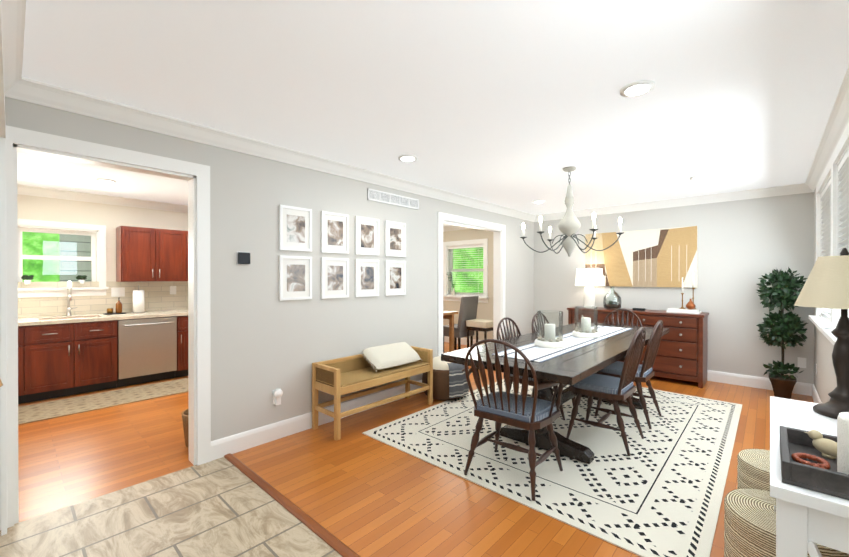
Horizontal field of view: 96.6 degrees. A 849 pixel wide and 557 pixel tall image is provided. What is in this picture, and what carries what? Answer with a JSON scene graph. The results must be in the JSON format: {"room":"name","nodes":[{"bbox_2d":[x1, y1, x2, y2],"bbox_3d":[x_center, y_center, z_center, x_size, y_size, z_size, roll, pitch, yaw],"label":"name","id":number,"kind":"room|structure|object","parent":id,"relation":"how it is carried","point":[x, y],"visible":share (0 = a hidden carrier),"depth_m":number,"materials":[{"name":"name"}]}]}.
{"room":"dining room","nodes":[
{"label":"dining room","id":0,"kind":"room"},
{"bbox_2d":[17,194,187,317],"bbox_3d":[-3.768,0.111,5.345,0.120,2.370,3.290,0,0,42],"label":"wall","id":1,"kind":"structure","parent":0,"point":[112,218],"depth_m":4.88,"materials":[{"name":"beige paint"}]},
{"bbox_2d":[17,219,108,297],"bbox_3d":[-4.433,-0.241,4.584,0.178,0.900,0.910,0,0,42],"label":"kitchen window","id":2,"kind":"structure","parent":1,"relation":"in","point":[97,235],"depth_m":4.63,"materials":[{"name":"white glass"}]},
{"bbox_2d":[21,275,86,283],"bbox_3d":[-4.387,0.003,4.496,0.079,0.109,0.564,0,0,42],"label":"potted plant","id":3,"kind":"object","parent":2,"relation":"on","point":[27,279],"visible":1,"depth_m":4.34,"materials":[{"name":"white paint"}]},
{"bbox_2d":[17,184,187,212],"bbox_3d":[-3.694,-1.024,5.275,0.078,0.100,3.050,0,0,42],"label":"crown molding","id":4,"kind":"structure","parent":1,"relation":"attached to","point":[21,189],"depth_m":4.78,"materials":[{"name":"white wood"}]},
{"bbox_2d":[18,281,187,317],"bbox_3d":[-3.721,0.231,5.303,0.006,0.410,3.050,0,0,42],"label":"tile backsplash","id":5,"kind":"structure","parent":1,"relation":"attached to","point":[158,296],"depth_m":4.86,"materials":[{"name":"beige tile"}]},
{"bbox_2d":[111,287,124,296],"bbox_3d":[-4.024,0.167,4.963,0.006,0.120,0.140,0,0,42],"label":"light switch","id":6,"kind":"object","parent":5,"relation":"attached to","point":[118,292],"depth_m":4.96,"materials":[{"name":"white paint"}]},
{"bbox_2d":[170,286,175,293],"bbox_3d":[-3.605,0.156,5.421,0.006,0.120,0.080,0,0,42],"label":"light switch","id":7,"kind":"object","parent":5,"relation":"attached to","point":[172,288],"depth_m":5.42,"materials":[{"name":"white paint"}]},
{"bbox_2d":[116,226,187,281],"bbox_3d":[-3.670,-0.323,5.093,0.351,0.700,0.712,0,0,42],"label":"upper cabinet","id":8,"kind":"object","parent":1,"relation":"attached to","point":[148,254],"depth_m":4.94,"materials":[{"name":"brown wood"}]},
{"bbox_2d":[0,457,342,556],"bbox_3d":[-2.434,1.362,0.798,5.630,0.100,4.270,0,0,42],"label":"floor","id":9,"kind":"structure","parent":0,"point":[222,507],"depth_m":2.01,"materials":[{"name":"tile"}]},
{"bbox_2d":[5,97,533,440],"bbox_3d":[-0.249,0.115,4.229,0.120,2.370,6.390,0,0,42],"label":"wall","id":10,"kind":"structure","parent":0,"point":[265,341],"depth_m":3.12,"materials":[{"name":"paint"}]},
{"bbox_2d":[237,252,249,264],"bbox_3d":[-1.379,-0.161,2.886,0.021,0.100,0.100,0,0,42],"label":"thermostat","id":11,"kind":"object","parent":10,"relation":"attached to","point":[243,258],"visible":1,"depth_m":2.87,"materials":[{"name":"black plastic"}]},
{"bbox_2d":[0,0,505,535],"bbox_3d":[-1.019,0.254,0.823,3.340,2.115,0.180,0,0,42],"label":"door frame","id":12,"kind":"structure","parent":10,"relation":"attached to","point":[14,142],"depth_m":0.01,"materials":[{"name":"white wood"}]},
{"bbox_2d":[5,80,536,221],"bbox_3d":[-0.243,-1.020,4.085,0.078,0.100,6.350,0,0,42],"label":"crown molding","id":13,"kind":"structure","parent":10,"relation":"attached to","point":[44,94],"depth_m":2.73,"materials":[{"name":"white wood"}]},
{"bbox_2d":[272,388,282,404],"bbox_3d":[-1.192,0.956,3.076,0.045,0.126,0.072,0,0,42],"label":"night light","id":14,"kind":"object","parent":10,"relation":"attached to","point":[277,394],"visible":0.92,"depth_m":3.06,"materials":[{"name":"white paint"}]},
{"bbox_2d":[211,380,422,460],"bbox_3d":[-0.689,1.234,3.651,0.016,0.135,2.525,0,0,42],"label":"baseboard","id":15,"kind":"structure","parent":10,"relation":"attached to","point":[233,444],"depth_m":3.11,"materials":[{"name":"white wood"}]},
{"bbox_2d":[279,205,405,300],"bbox_3d":[-0.699,-0.221,3.629,0.022,0.785,1.444,0,0,42],"label":"gallery","id":16,"kind":"object","parent":10,"relation":"attached to","point":[295,234],"visible":0.96,"depth_m":3.50,"materials":[{"name":"white paint"}]},
{"bbox_2d":[367,188,418,209],"bbox_3d":[-0.318,-0.855,4.052,0.012,0.114,0.740,0,0,42],"label":"air vent","id":17,"kind":"object","parent":10,"relation":"in","point":[389,198],"visible":1,"depth_m":4.02,"materials":[{"name":"white metal"}]},
{"bbox_2d":[18,342,813,556],"bbox_3d":[-0.214,1.349,4.324,7.110,0.100,6.570,0,0,42],"label":"floor","id":18,"kind":"structure","parent":0,"point":[356,490],"depth_m":2.52,"materials":[{"name":"brown wood"}]},
{"bbox_2d":[18,326,25,403],"bbox_3d":[-4.437,0.890,4.043,0.639,0.820,0.200,0,0,42],"label":"base cabinet","id":19,"kind":"object","parent":18,"relation":"on","point":[21,329],"depth_m":3.90,"materials":[{"name":"brown wood"}]},
{"bbox_2d":[26,320,117,402],"bbox_3d":[-4.113,0.889,4.398,0.639,0.820,0.762,0,0,42],"label":"base cabinet","id":20,"kind":"object","parent":18,"relation":"on","point":[60,360],"depth_m":4.17,"materials":[{"name":"brown wood"}]},
{"bbox_2d":[18,378,187,424],"bbox_3d":[-3.084,1.294,4.474,0.670,0.008,2.620,0,0,42],"label":"runner rug","id":21,"kind":"object","parent":18,"relation":"on","point":[54,409],"visible":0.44,"depth_m":4.00,"materials":[{"name":"beige fabric"}]},
{"bbox_2d":[117,316,176,387],"bbox_3d":[-3.630,0.890,4.884,0.658,0.815,0.600,0,0,42],"label":"stainless steel dishwasher","id":22,"kind":"object","parent":18,"relation":"on","point":[147,349],"visible":0.92,"depth_m":4.68,"materials":[{"name":"silver metal"}]},
{"bbox_2d":[175,315,187,377],"bbox_3d":[-3.294,0.886,5.294,0.639,0.820,0.452,0,0,42],"label":"base cabinet","id":23,"kind":"object","parent":18,"relation":"on","point":[182,321],"depth_m":4.97,"materials":[{"name":"brown wood"}]},
{"bbox_2d":[18,309,187,325],"bbox_3d":[-3.479,0.457,5.083,0.649,0.040,3.030,0,0,42],"label":"countertop","id":24,"kind":"structure","parent":23,"relation":"on","point":[31,321],"depth_m":4.47,"materials":[{"name":"beige stone"}]},
{"bbox_2d":[66,281,76,315],"bbox_3d":[-4.194,0.228,4.502,0.242,0.421,0.105,0,0,42],"label":"gooseneck faucet","id":25,"kind":"object","parent":24,"relation":"on","point":[69,294],"visible":1,"depth_m":4.53,"materials":[{"name":"metal"}]},
{"bbox_2d":[103,297,125,314],"bbox_3d":[-3.923,0.333,4.784,0.130,0.210,0.210,0,0,42],"label":"soap bottle","id":26,"kind":"object","parent":24,"relation":"on","point":[118,308],"visible":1,"depth_m":4.79,"materials":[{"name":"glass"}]},
{"bbox_2d":[131,285,145,312],"bbox_3d":[-3.746,0.259,4.954,0.150,0.357,0.150,0,0,42],"label":"paper towel holder","id":27,"kind":"object","parent":24,"relation":"on","point":[138,302],"visible":1,"depth_m":4.90,"materials":[{"name":"paper"}]},
{"bbox_2d":[181,409,188,447],"bbox_3d":[-1.747,1.157,2.994,0.300,0.295,0.300,0,0,42],"label":"basket","id":28,"kind":"object","parent":18,"relation":"on","point":[185,417],"depth_m":2.88,"materials":[{"name":"wicker"}]},
{"bbox_2d":[224,453,359,556],"bbox_3d":[-0.237,1.303,1.683,3.340,0.012,0.052,0,0,42],"label":"trim","id":29,"kind":"structure","parent":18,"relation":"on","point":[341,548],"depth_m":2.11,"materials":[{"name":"brown wood"}]},
{"bbox_2d":[312,346,432,440],"bbox_3d":[-0.447,1.014,3.608,0.370,0.575,1.180,0,0,42],"label":"bench","id":30,"kind":"object","parent":18,"relation":"on","point":[337,378],"visible":0.85,"depth_m":3.42,"materials":[{"name":"brown wood"}]},
{"bbox_2d":[361,342,421,371],"bbox_3d":[-0.319,0.754,3.761,0.625,0.085,0.302,0,30,-48],"label":"lumbar pillow","id":31,"kind":"object","parent":30,"relation":"on","point":[386,356],"visible":1,"depth_m":3.68,"materials":[{"name":"white fabric"}]},
{"bbox_2d":[443,310,457,351],"bbox_3d":[-0.275,0.912,6.471,1.520,0.760,0.820,0,0,42],"label":"table","id":32,"kind":"object","parent":18,"relation":"on","point":[449,315],"visible":0.25,"depth_m":6.23,"materials":[{"name":"brown wood"}]},
{"bbox_2d":[443,296,478,352],"bbox_3d":[0.611,0.791,6.649,0.528,1.000,0.440,0,0,42],"label":"chair","id":33,"kind":"object","parent":18,"relation":"on","point":[468,307],"visible":0.65,"depth_m":6.46,"materials":[{"name":"grey fabric"}]},
{"bbox_2d":[466,319,492,347],"bbox_3d":[0.954,0.992,6.364,0.400,0.600,0.320,0,0,42],"label":"stool","id":34,"kind":"object","parent":18,"relation":"on","point":[482,325],"visible":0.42,"depth_m":6.25,"materials":[{"name":"beige fabric"}]},
{"bbox_2d":[362,379,741,556],"bbox_3d":[1.378,1.297,3.546,2.330,0.008,3.090,0,0,42],"label":"dining rug","id":35,"kind":"object","parent":18,"relation":"on","point":[658,491],"visible":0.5,"depth_m":2.63,"materials":[{"name":"white fabric"}]},
{"bbox_2d":[422,356,468,399],"bbox_3d":[0.223,1.070,4.215,0.566,0.438,0.500,0,0,42],"label":"basket","id":36,"kind":"object","parent":35,"relation":"on","point":[450,381],"visible":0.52,"depth_m":3.99,"materials":[{"name":"beige fabric"}]},
{"bbox_2d":[464,339,562,500],"bbox_3d":[0.583,0.831,2.514,0.600,0.925,0.504,0,0,38],"label":"chair","id":37,"kind":"object","parent":35,"relation":"on","point":[515,409],"visible":0.98,"depth_m":2.40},
{"bbox_2d":[496,317,564,419],"bbox_3d":[0.956,0.828,3.463,0.504,0.925,0.450,0,0,42],"label":"chair","id":38,"kind":"object","parent":35,"relation":"on","point":[530,381],"visible":0.29,"depth_m":3.52,"materials":[{"name":"brown wood"}]},
{"bbox_2d":[441,322,669,463],"bbox_3d":[1.413,0.917,3.472,0.960,0.748,2.790,0,0,42],"label":"dining table","id":39,"kind":"object","parent":35,"relation":"on","point":[573,367],"visible":0.52,"depth_m":2.79,"materials":[{"name":"black wood"}]},
{"bbox_2d":[491,326,632,361],"bbox_3d":[1.379,0.540,3.434,0.380,0.003,2.240,0,0,42],"label":"table runner","id":40,"kind":"object","parent":39,"relation":"on","point":[531,351],"visible":0.71,"depth_m":3.00,"materials":[{"name":"white fabric"}]},
{"bbox_2d":[535,310,565,347],"bbox_3d":[1.017,0.399,3.067,0.240,0.279,0.240,0,0,42],"label":"hurricane","id":41,"kind":"object","parent":40,"relation":"on","point":[548,340],"visible":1,"depth_m":3.03,"materials":[{"name":"clear glass"}]},
{"bbox_2d":[572,306,599,337],"bbox_3d":[1.519,0.398,3.556,0.240,0.279,0.240,0,0,42],"label":"hurricane","id":42,"kind":"object","parent":40,"relation":"on","point":[585,331],"visible":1,"depth_m":3.52,"materials":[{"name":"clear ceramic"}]},
{"bbox_2d":[532,313,588,406],"bbox_3d":[1.421,0.826,3.972,0.504,0.925,0.450,0,0,42],"label":"chair","id":43,"kind":"object","parent":35,"relation":"on","point":[542,329],"visible":0.17,"depth_m":4.02,"materials":[{"name":"brown wood"}]},
{"bbox_2d":[566,327,645,455],"bbox_3d":[1.480,0.829,3.052,0.504,0.925,0.450,0,0,42],"label":"chair","id":44,"kind":"object","parent":35,"relation":"on","point":[615,389],"visible":1,"depth_m":2.96,"materials":[{"name":"brown wood"}]},
{"bbox_2d":[603,309,641,396],"bbox_3d":[2.250,0.824,4.417,0.450,0.925,0.504,0,0,42],"label":"chair","id":45,"kind":"object","parent":35,"relation":"on","point":[622,321],"visible":0.27,"depth_m":4.56,"materials":[{"name":"brown wood"}]},
{"bbox_2d":[595,320,662,428],"bbox_3d":[1.932,0.827,3.546,0.504,0.925,0.450,0,0,42],"label":"chair","id":46,"kind":"object","parent":35,"relation":"on","point":[645,372],"visible":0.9,"depth_m":3.43,"materials":[{"name":"brown wood"}]},
{"bbox_2d":[567,307,708,387],"bbox_3d":[2.858,0.859,5.193,1.640,0.875,0.489,0,0,42],"label":"sideboard","id":47,"kind":"object","parent":18,"relation":"on","point":[682,352],"visible":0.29,"depth_m":4.68,"materials":[{"name":"brown wood"}]},
{"bbox_2d":[575,268,603,307],"bbox_3d":[2.446,0.129,5.607,0.390,0.580,0.390,0,0,42],"label":"light","id":48,"kind":"object","parent":47,"relation":"on","point":[588,277],"visible":0.9,"depth_m":5.49,"materials":[{"name":"white fabric"}]},
{"bbox_2d":[603,286,621,308],"bbox_3d":[2.688,0.260,5.413,0.240,0.320,0.240,0,0,42],"label":"terrarium","id":49,"kind":"object","parent":47,"relation":"on","point":[611,304],"visible":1,"depth_m":5.37,"materials":[{"name":"clear glass"}]},
{"bbox_2d":[633,308,644,310],"bbox_3d":[2.900,0.406,5.112,0.140,0.030,0.070,0,0,42],"label":"box","id":50,"kind":"object","parent":47,"relation":"on","point":[639,309],"visible":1,"depth_m":5.08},
{"bbox_2d":[666,272,701,313],"bbox_3d":[3.296,0.164,4.803,0.340,0.516,0.220,0,0,42],"label":"candle holders","id":51,"kind":"object","parent":47,"relation":"on","point":[690,307],"visible":1,"depth_m":4.74,"materials":[{"name":"gold metal"}]},
{"bbox_2d":[737,449,769,490],"bbox_3d":[1.805,1.115,1.915,0.340,0.386,0.340,0,0,42],"label":"pouf","id":52,"kind":"object","parent":18,"relation":"on","point":[753,468],"visible":0.21,"depth_m":1.92,"materials":[{"name":"beige wicker"}]},
{"bbox_2d":[756,267,807,398],"bbox_3d":[3.962,0.578,4.173,0.452,1.444,0.458,0,0,-3],"label":"ficus plant","id":53,"kind":"object","parent":18,"relation":"on","point":[781,291],"visible":1,"depth_m":4.13,"materials":[{"name":"green plant"}]},
{"bbox_2d":[724,488,848,556],"bbox_3d":[1.323,1.079,1.380,0.360,0.461,0.360,0,0,42],"label":"pouf","id":54,"kind":"object","parent":18,"relation":"on","point":[750,522],"visible":0.6,"depth_m":1.38,"materials":[{"name":"beige wicker"}]},
{"bbox_2d":[770,396,848,556],"bbox_3d":[1.312,0.910,1.180,0.347,0.800,0.960,0,0,42],"label":"console table","id":55,"kind":"object","parent":18,"relation":"on","point":[807,520],"visible":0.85,"depth_m":0.93,"materials":[{"name":"paint"}]},
{"bbox_2d":[780,426,848,499],"bbox_3d":[1.112,0.483,0.962,0.300,0.055,0.310,0,0,42],"label":"wood tray","id":56,"kind":"object","parent":55,"relation":"on","point":[831,481],"visible":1,"depth_m":0.94,"materials":[{"name":"black wood"}]},
{"bbox_2d":[791,453,830,469],"bbox_3d":[1.026,0.489,1.003,0.074,0.015,0.119,0,0,42],"label":"bead garland","id":57,"kind":"object","parent":56,"relation":"on","point":[824,464],"visible":0.79,"depth_m":1.02},
{"bbox_2d":[805,430,836,458],"bbox_3d":[1.133,0.466,1.054,0.039,0.062,0.126,0,0,-13],"label":"bird figurine","id":58,"kind":"object","parent":56,"relation":"on","point":[827,448],"visible":0.81,"depth_m":1.06,"materials":[{"name":"beige ceramic"}]},
{"bbox_2d":[837,412,848,473],"bbox_3d":[1.066,0.416,0.915,0.090,0.160,0.090,0,0,42],"label":"vase","id":59,"kind":"object","parent":56,"relation":"on","point":[842,442],"visible":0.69,"depth_m":0.92,"materials":[{"name":"white ceramic"}]},
{"bbox_2d":[794,248,848,418],"bbox_3d":[1.567,0.196,1.412,0.270,0.625,0.270,0,0,42],"label":"lamp","id":60,"kind":"object","parent":55,"relation":"on","point":[826,284],"visible":0.98,"depth_m":1.40,"materials":[{"name":"fabric"}]},
{"bbox_2d":[17,0,848,225],"bbox_3d":[-1.166,-1.116,3.133,7.300,0.100,9.600,0,0,42],"label":"ceiling","id":61,"kind":"structure","parent":0,"point":[519,105],"depth_m":2.05,"materials":[{"name":"paint"}]},
{"bbox_2d":[96,178,115,183],"bbox_3d":[-3.419,-1.063,4.060,0.218,0.014,0.160,0,0,42],"label":"recessed light","id":62,"kind":"object","parent":61,"relation":"in","point":[99,179],"depth_m":4.08,"materials":[{"name":"white plastic"}]},
{"bbox_2d":[398,154,416,161],"bbox_3d":[-0.145,-1.060,3.286,0.187,0.014,0.187,0,0,42],"label":"recessed light","id":63,"kind":"object","parent":61,"relation":"in","point":[405,158],"depth_m":3.29,"materials":[{"name":"white plastic"}]},
{"bbox_2d":[520,166,623,256],"bbox_3d":[1.395,-0.642,3.639,0.899,0.852,0.923,0,0,42],"label":"chandelier","id":64,"kind":"object","parent":61,"relation":"hanging from","point":[569,225],"visible":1,"depth_m":3.59,"materials":[{"name":"grey metal"}]},
{"bbox_2d":[620,80,654,96],"bbox_3d":[1.172,-1.056,2.083,0.172,0.014,0.191,0,0,42],"label":"recessed light","id":65,"kind":"object","parent":61,"relation":"in","point":[637,88],"depth_m":2.08,"materials":[{"name":"white plastic"}]},
{"bbox_2d":[690,175,709,179],"bbox_3d":[2.853,-1.062,3.921,0.162,0.014,0.213,0,0,42],"label":"recessed light","id":66,"kind":"object","parent":61,"relation":"in","point":[699,177],"depth_m":3.92,"materials":[{"name":"white plastic"}]},
{"bbox_2d":[443,192,814,383],"bbox_3d":[2.165,0.108,6.271,6.230,2.370,0.120,0,0,42],"label":"wall","id":67,"kind":"structure","parent":0,"point":[743,246],"depth_m":4.75,"materials":[{"name":"paint"}]},
{"bbox_2d":[443,238,488,302],"bbox_3d":[0.812,-0.164,7.464,1.110,1.205,0.198,0,0,42],"label":"nook window","id":68,"kind":"structure","parent":67,"relation":"in","point":[448,252],"depth_m":7.48,"materials":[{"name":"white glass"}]},
{"bbox_2d":[446,272,456,295],"bbox_3d":[0.544,0.088,7.535,0.252,0.478,0.189,0,0,42],"label":"vase","id":69,"kind":"object","parent":68,"relation":"on","point":[452,284],"visible":1,"depth_m":7.56,"materials":[{"name":"beige ceramic"}]},
{"bbox_2d":[444,336,490,345],"bbox_3d":[0.842,1.221,7.391,2.530,0.135,0.016,0,0,42],"label":"baseboard","id":70,"kind":"structure","parent":67,"relation":"attached to","point":[446,339],"depth_m":7.45,"materials":[{"name":"white wood"}]},
{"bbox_2d":[443,220,528,231],"bbox_3d":[0.821,-1.031,7.361,2.530,0.100,0.078,0,0,42],"label":"crown molding","id":71,"kind":"structure","parent":67,"relation":"attached to","point":[452,227],"depth_m":7.58,"materials":[{"name":"white wood"}]},
{"bbox_2d":[585,226,697,287],"bbox_3d":[3.016,-0.294,5.377,1.410,0.800,0.039,0,0,42],"label":"canvas","id":72,"kind":"object","parent":67,"relation":"attached to","point":[664,257],"visible":0.92,"depth_m":5.27,"materials":[{"name":"fabric"}]},
{"bbox_2d":[537,184,804,221],"bbox_3d":[3.080,-1.024,5.296,3.150,0.100,0.078,0,0,42],"label":"crown molding","id":73,"kind":"structure","parent":67,"relation":"attached to","point":[794,188],"depth_m":4.95,"materials":[{"name":"white wood"}]},
{"bbox_2d":[707,370,810,395],"bbox_3d":[3.090,1.228,5.337,3.320,0.135,0.016,0,0,42],"label":"baseboard","id":74,"kind":"structure","parent":67,"relation":"attached to","point":[801,388],"depth_m":4.57,"materials":[{"name":"white wood"}]},
{"bbox_2d":[798,357,805,367],"bbox_3d":[4.263,0.942,4.270,0.070,0.115,0.006,0,0,42],"label":"outlet","id":75,"kind":"object","parent":67,"relation":"attached to","point":[801,362],"depth_m":4.27,"materials":[{"name":"white paint"}]},
{"bbox_2d":[814,190,836,402],"bbox_3d":[1.351,0.127,0.851,0.120,2.370,9.220,0,0,42],"label":"wall","id":76,"kind":"structure","parent":0,"point":[825,382],"depth_m":3.52,"materials":[{"name":"paint"}]},
{"bbox_2d":[1,0,32,99],"bbox_3d":[-0.958,-1.009,0.878,3.150,0.100,0.090,0,0,42],"label":"crown molding","id":77,"kind":"structure","parent":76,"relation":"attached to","point":[17,86],"depth_m":1.66,"materials":[{"name":"white paint"}]},
{"bbox_2d":[811,384,821,403],"bbox_3d":[1.260,1.244,0.856,0.016,0.135,9.100,0,0,42],"label":"baseboard","id":78,"kind":"structure","parent":76,"relation":"attached to","point":[814,394],"depth_m":3.96,"materials":[{"name":"white wood"}]},
{"bbox_2d":[808,156,831,342],"bbox_3d":[3.557,-0.230,3.310,0.198,1.425,1.400,0,0,42],"label":"window","id":79,"kind":"structure","parent":76,"relation":"in","point":[821,319],"depth_m":3.49,"materials":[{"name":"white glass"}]},
{"bbox_2d":[801,65,848,192],"bbox_3d":[1.237,-1.009,0.869,0.078,0.100,9.100,0,0,42],"label":"crown molding","id":80,"kind":"structure","parent":76,"relation":"attached to","point":[838,120],"depth_m":2.67,"materials":[{"name":"white wood"}]},
{"bbox_2d":[822,122,848,344],"bbox_3d":[2.667,-0.226,2.336,0.198,1.425,1.400,0,0,42],"label":"window","id":81,"kind":"structure","parent":76,"relation":"in","point":[840,198],"depth_m":2.72,"materials":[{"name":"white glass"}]},
{"label":"outside","id":82,"kind":"structure","parent":0,"visible":0},
{"bbox_2d":[22,232,90,281],"bbox_3d":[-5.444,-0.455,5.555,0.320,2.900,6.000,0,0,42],"label":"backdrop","id":83,"kind":"structure","parent":82,"point":[68,242],"depth_m":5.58,"materials":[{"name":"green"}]},
{"bbox_2d":[452,247,482,292],"bbox_3d":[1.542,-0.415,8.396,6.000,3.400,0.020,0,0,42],"label":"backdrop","id":84,"kind":"structure","parent":82,"point":[465,284],"depth_m":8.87,"materials":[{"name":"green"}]}
]}

